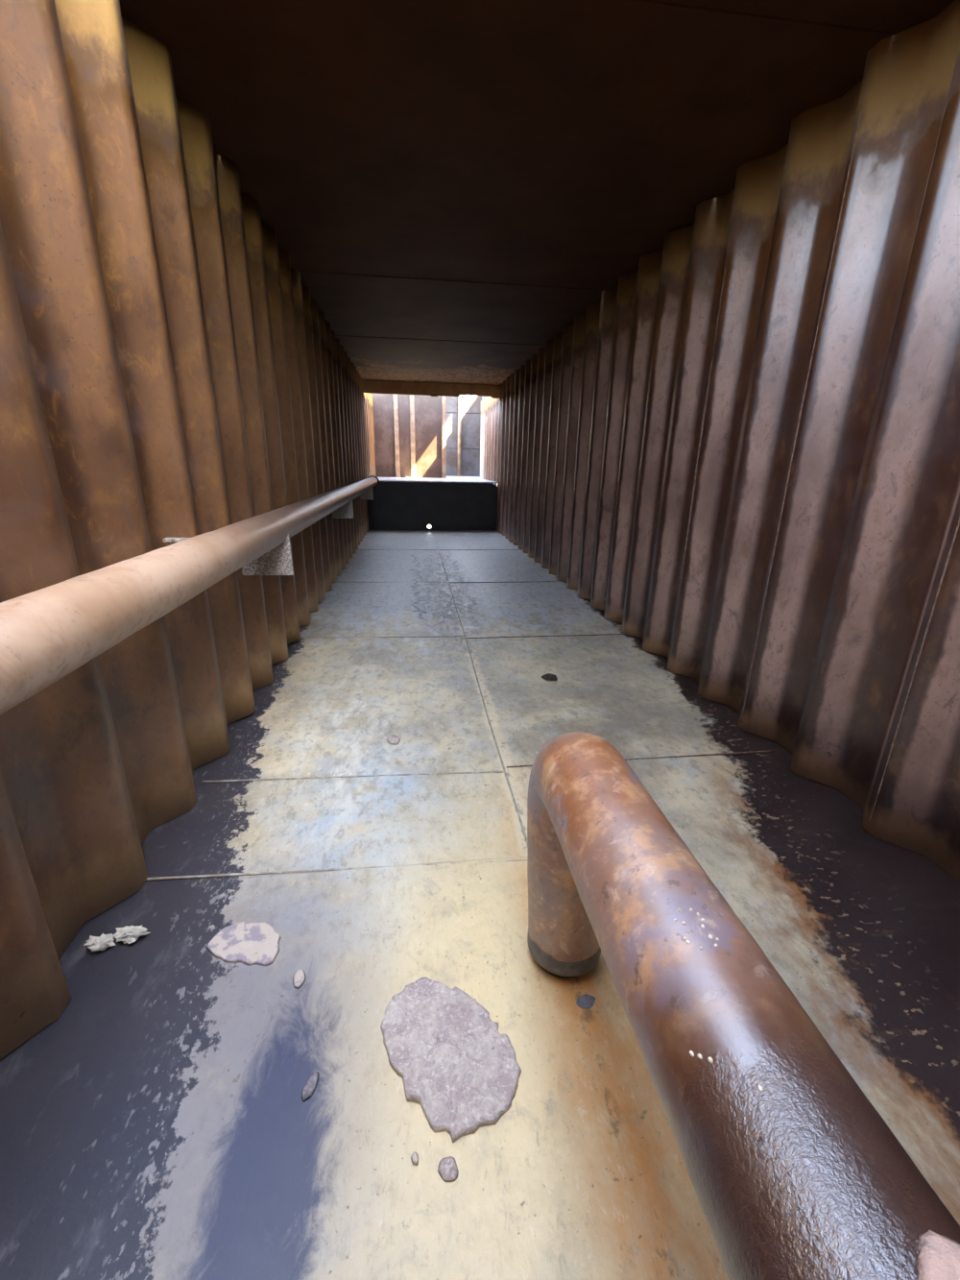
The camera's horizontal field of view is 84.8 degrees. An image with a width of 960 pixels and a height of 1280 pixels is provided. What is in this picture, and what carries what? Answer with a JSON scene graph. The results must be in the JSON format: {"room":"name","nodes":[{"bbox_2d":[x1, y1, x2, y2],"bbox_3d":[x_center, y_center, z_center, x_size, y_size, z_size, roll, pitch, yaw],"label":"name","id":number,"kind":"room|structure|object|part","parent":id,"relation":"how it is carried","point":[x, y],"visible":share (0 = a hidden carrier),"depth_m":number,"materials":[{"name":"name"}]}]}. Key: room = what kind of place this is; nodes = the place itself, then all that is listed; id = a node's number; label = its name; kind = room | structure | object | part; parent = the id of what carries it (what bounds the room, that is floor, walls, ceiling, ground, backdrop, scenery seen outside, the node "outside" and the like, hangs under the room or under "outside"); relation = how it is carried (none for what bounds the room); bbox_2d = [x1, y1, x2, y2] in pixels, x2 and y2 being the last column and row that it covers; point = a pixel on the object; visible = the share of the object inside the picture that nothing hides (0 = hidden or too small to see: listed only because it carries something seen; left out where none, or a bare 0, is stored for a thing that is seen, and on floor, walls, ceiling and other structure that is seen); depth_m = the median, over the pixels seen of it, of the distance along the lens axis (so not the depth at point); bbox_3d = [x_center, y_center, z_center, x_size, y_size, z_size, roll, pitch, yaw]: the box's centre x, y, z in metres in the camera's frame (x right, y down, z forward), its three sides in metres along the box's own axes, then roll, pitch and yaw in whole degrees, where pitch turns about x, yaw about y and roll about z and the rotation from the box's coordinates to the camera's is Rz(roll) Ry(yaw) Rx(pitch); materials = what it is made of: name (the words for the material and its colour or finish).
{"room":"pedestrian underpass","nodes":[
{"label":"pedestrian underpass","id":0,"kind":"room"},
{"bbox_2d":[0,0,375,1060],"bbox_3d":[-1.466,-1.705,4.834,0.143,2.473,13.680,-1,19,-7],"label":"wall","id":1,"kind":"structure","parent":0,"point":[167,370],"depth_m":1.49,"materials":[{"name":"metal"}]},
{"bbox_2d":[0,475,379,715],"bbox_3d":[-1.228,-1.001,4.094,0.262,0.317,10.436,-1,19,-7],"label":"wall rail","id":2,"kind":"object","parent":1,"relation":"attached to","point":[47,634],"visible":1,"depth_m":1.14,"materials":[{"name":"metal"}]},
{"bbox_2d":[371,393,446,478],"bbox_3d":[-1.522,-4.292,10.950,1.620,1.800,0.110,-1,19,-7],"label":"wall","id":3,"kind":"structure","parent":0,"point":[410,430],"depth_m":10.98,"materials":[{"name":"brown metal"}]},
{"bbox_3d":[-2.053,-4.296,10.928,0.560,1.800,0.020,-1,19,-7],"label":"panel","id":4,"kind":"part","parent":3,"relation":"part of","materials":[{"name":"brown metal"}]},
{"bbox_3d":[-1.576,-4.304,10.982,0.260,1.800,0.020,-1,19,-7],"label":"panel","id":5,"kind":"part","parent":3,"relation":"part of","materials":[{"name":"brown metal"}]},
{"bbox_3d":[-1.079,-4.313,11.037,0.580,1.800,0.020,-1,19,-7],"label":"panel","id":6,"kind":"part","parent":3,"relation":"part of","materials":[{"name":"metal"}]},
{"bbox_2d":[367,476,497,531],"bbox_3d":[-0.997,-3.028,11.292,2.608,0.865,4.495,-1,19,-7],"label":"wall","id":7,"kind":"structure","parent":0,"point":[450,502],"depth_m":9.26,"materials":[{"name":"metal"}]},
{"bbox_3d":[-0.993,-3.440,11.192,2.608,0.020,4.423,-1,19,-7],"label":"ledge plate","id":8,"kind":"part","parent":7,"relation":"part of","materials":[{"name":"metal"}]},
{"bbox_2d":[445,394,483,476],"bbox_3d":[-1.201,-4.970,12.916,2.540,1.950,0.160,-1,19,-7],"label":"wall","id":9,"kind":"structure","parent":0,"point":[463,412],"depth_m":13.01,"materials":[{"name":"concrete"}]},
{"bbox_3d":[-0.854,-5.733,12.751,0.612,0.385,0.030,-1,19,-7],"label":"panel","id":10,"kind":"part","parent":9,"relation":"part of","materials":[{"name":"concrete"}]},
{"bbox_3d":[-0.865,-5.154,12.944,0.612,0.805,0.030,-1,19,-7],"label":"panel","id":11,"kind":"part","parent":9,"relation":"part of","materials":[{"name":"concrete"}]},
{"bbox_3d":[-0.880,-4.436,13.184,0.612,0.680,0.030,-1,19,-7],"label":"panel","id":12,"kind":"part","parent":9,"relation":"part of","materials":[{"name":"concrete"}]},
{"bbox_3d":[-1.210,-4.982,12.986,2.540,1.930,0.018,-1,19,-7],"label":"backing plate","id":13,"kind":"part","parent":9,"relation":"part of","materials":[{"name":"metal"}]},
{"bbox_3d":[-0.264,-4.449,13.259,0.612,0.680,0.030,-1,19,-7],"label":"panel","id":14,"kind":"part","parent":9,"relation":"part of","materials":[{"name":"concrete"}]},
{"bbox_3d":[-0.250,-5.167,13.019,0.612,0.805,0.030,-1,19,-7],"label":"panel","id":15,"kind":"part","parent":9,"relation":"part of","materials":[{"name":"concrete"}]},
{"bbox_3d":[-0.239,-5.746,12.826,0.612,0.385,0.030,-1,19,-7],"label":"panel","id":16,"kind":"part","parent":9,"relation":"part of","materials":[{"name":"concrete"}]},
{"bbox_2d":[0,530,959,1279],"bbox_3d":[-0.173,-0.225,4.299,2.459,0.054,10.873,-1,19,-7],"label":"floor","id":17,"kind":"structure","parent":0,"point":[160,1127],"depth_m":1.23,"materials":[{"name":"paint"}]},
{"bbox_2d":[83,924,150,952],"bbox_3d":[-0.887,0.728,1.290,0.140,0.030,0.052,-6,20,-21],"label":"scrap","id":18,"kind":"object","parent":17,"relation":"on","point":[130,934],"visible":1,"depth_m":1.28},
{"bbox_2d":[206,920,281,966],"bbox_3d":[-0.574,0.743,1.297,0.180,0.016,0.115,4,19,7],"label":"scale slab","id":19,"kind":"object","parent":17,"relation":"on","point":[247,943],"visible":1,"depth_m":1.28,"materials":[{"name":"grey stone"}]},
{"bbox_2d":[292,969,306,989],"bbox_3d":[-0.416,0.776,1.208,0.030,0.011,0.048,-1,19,-7],"label":"chip","id":20,"kind":"object","parent":17,"relation":"on","point":[299,978],"visible":1,"depth_m":1.20,"materials":[{"name":"grey stone"}]},
{"bbox_2d":[301,1071,319,1101],"bbox_3d":[-0.324,0.847,1.002,0.028,0.010,0.049,-1,19,-7],"label":"chip","id":21,"kind":"object","parent":17,"relation":"on","point":[310,1085],"visible":1,"depth_m":1.00,"materials":[{"name":"grey stone"}]},
{"bbox_3d":[-0.289,1.104,0.324,1.211,0.051,2.577,-1,19,-7],"label":"plate","id":22,"kind":"part","parent":17,"relation":"part of","materials":[{"name":"paint"}]},
{"bbox_3d":[-0.475,0.619,1.766,1.210,0.050,0.482,-1,19,-7],"label":"plate","id":23,"kind":"part","parent":17,"relation":"part of","materials":[{"name":"paint"}]},
{"bbox_3d":[-0.607,0.274,2.792,1.210,0.047,1.692,-1,19,-7],"label":"plate","id":24,"kind":"part","parent":17,"relation":"part of","materials":[{"name":"paint"}]},
{"bbox_3d":[-0.816,-0.275,4.416,1.210,0.051,1.757,-1,19,-7],"label":"plate","id":25,"kind":"part","parent":17,"relation":"part of","materials":[{"name":"paint"}]},
{"bbox_3d":[-1.049,-0.883,6.222,1.210,0.050,2.077,-1,19,-7],"label":"plate","id":26,"kind":"part","parent":17,"relation":"part of","materials":[{"name":"paint"}]},
{"bbox_2d":[386,735,400,744],"bbox_3d":[-0.372,0.425,2.262,0.054,0.009,0.082,-1,19,-7],"label":"chip","id":27,"kind":"object","parent":17,"relation":"on","point":[394,739],"visible":1,"depth_m":2.25,"materials":[{"name":"grey stone"}]},
{"bbox_3d":[-1.312,-1.572,8.271,1.210,0.048,2.272,-1,19,-7],"label":"plate","id":28,"kind":"part","parent":17,"relation":"part of","materials":[{"name":"paint"}]},
{"bbox_2d":[410,1151,418,1165],"bbox_3d":[-0.111,0.887,0.901,0.013,0.007,0.019,-10,21,-29],"label":"chip","id":29,"kind":"object","parent":17,"relation":"on","point":[415,1157],"visible":1,"depth_m":0.90,"materials":[{"name":"beige stone"}]},
{"bbox_2d":[437,1156,458,1182],"bbox_3d":[-0.054,0.891,0.888,0.035,0.009,0.034,-1,19,-7],"label":"chip","id":30,"kind":"object","parent":17,"relation":"on","point":[447,1169],"visible":1,"depth_m":0.88,"materials":[{"name":"grey stone"}]},
{"bbox_2d":[380,976,521,1143],"bbox_3d":[-0.070,0.826,1.071,0.225,0.020,0.325,-14,24,-38],"label":"stone fragment","id":31,"kind":"object","parent":17,"relation":"on","point":[451,1059],"visible":1,"depth_m":1.05,"materials":[{"name":"grey stone"}]},
{"bbox_3d":[-0.092,-1.598,8.419,1.243,0.049,2.272,-1,19,-7],"label":"plate","id":32,"kind":"part","parent":17,"relation":"part of","materials":[{"name":"paint"}]},
{"bbox_3d":[0.174,-0.902,6.352,1.243,0.051,2.117,-1,19,-7],"label":"plate","id":33,"kind":"part","parent":17,"relation":"part of","materials":[{"name":"paint"}]},
{"bbox_3d":[0.409,-0.284,4.522,1.243,0.047,1.767,-1,19,-7],"label":"plate","id":34,"kind":"part","parent":17,"relation":"part of","materials":[{"name":"paint"}]},
{"bbox_2d":[541,673,557,680],"bbox_3d":[0.395,0.203,2.963,0.095,0.014,0.095,10,20,24],"label":"chip","id":35,"kind":"object","parent":17,"relation":"on","point":[550,677],"visible":1,"depth_m":2.95,"materials":[{"name":"black stone"}]},
{"bbox_2d":[576,993,596,1008],"bbox_3d":[0.235,0.804,1.171,0.043,0.005,0.042,8,20,20],"label":"chip","id":36,"kind":"object","parent":17,"relation":"on","point":[586,1001],"visible":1,"depth_m":1.17,"materials":[{"name":"stone"}]},
{"bbox_3d":[0.615,0.252,2.928,1.243,0.048,1.617,-1,19,-7],"label":"plate","id":37,"kind":"part","parent":17,"relation":"part of","materials":[{"name":"paint"}]},
{"bbox_3d":[0.899,0.998,0.712,1.244,0.050,3.087,-1,19,-7],"label":"plate","id":38,"kind":"part","parent":17,"relation":"part of","materials":[{"name":"paint"}]},
{"bbox_2d":[527,731,959,1279],"bbox_3d":[0.281,0.686,0.519,0.197,0.660,1.574,-1,19,-7],"label":"pipe","id":39,"kind":"object","parent":17,"relation":"on","point":[794,1172],"visible":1,"depth_m":0.49,"materials":[{"name":"metal"}]},
{"bbox_2d":[119,0,955,398],"bbox_3d":[-0.142,-2.479,3.654,2.519,0.250,11.080,-1,19,-7],"label":"ceiling","id":40,"kind":"structure","parent":0,"point":[451,183],"depth_m":2.10,"materials":[{"name":"metal"}]},
{"bbox_3d":[-0.725,-4.112,8.173,2.519,0.030,1.352,-1,19,-7],"label":"plate","id":41,"kind":"part","parent":40,"relation":"part of","materials":[{"name":"metal"}]},
{"bbox_3d":[-0.528,-3.590,6.642,2.519,0.030,1.894,-1,19,-7],"label":"plate","id":42,"kind":"part","parent":40,"relation":"part of","materials":[{"name":"metal"}]},
{"bbox_3d":[-0.339,-3.099,5.168,2.519,0.030,1.224,-1,19,-7],"label":"plate","id":43,"kind":"part","parent":40,"relation":"part of","materials":[{"name":"metal"}]},
{"bbox_3d":[-0.218,-2.777,4.229,2.519,0.030,0.764,-1,19,-7],"label":"plate","id":44,"kind":"part","parent":40,"relation":"part of","materials":[{"name":"metal"}]},
{"bbox_3d":[-0.081,-2.423,3.160,2.519,0.030,1.494,-1,19,-7],"label":"plate","id":45,"kind":"part","parent":40,"relation":"part of","materials":[{"name":"metal"}]},
{"bbox_3d":[0.074,-2.013,1.962,2.519,0.030,1.044,-1,19,-7],"label":"plate","id":46,"kind":"part","parent":40,"relation":"part of","materials":[{"name":"metal"}]},
{"bbox_3d":[1.013,-1.348,0.022,1.151,0.026,3.250,-1,19,-7],"label":"plate","id":47,"kind":"part","parent":40,"relation":"part of","materials":[{"name":"metal"}]},
{"bbox_2d":[480,0,959,882],"bbox_3d":[0.891,-1.754,5.121,0.144,2.473,13.680,-1,19,-7],"label":"wall","id":48,"kind":"structure","parent":0,"point":[744,454],"depth_m":2.06,"materials":[{"name":"metal"}]}
]}

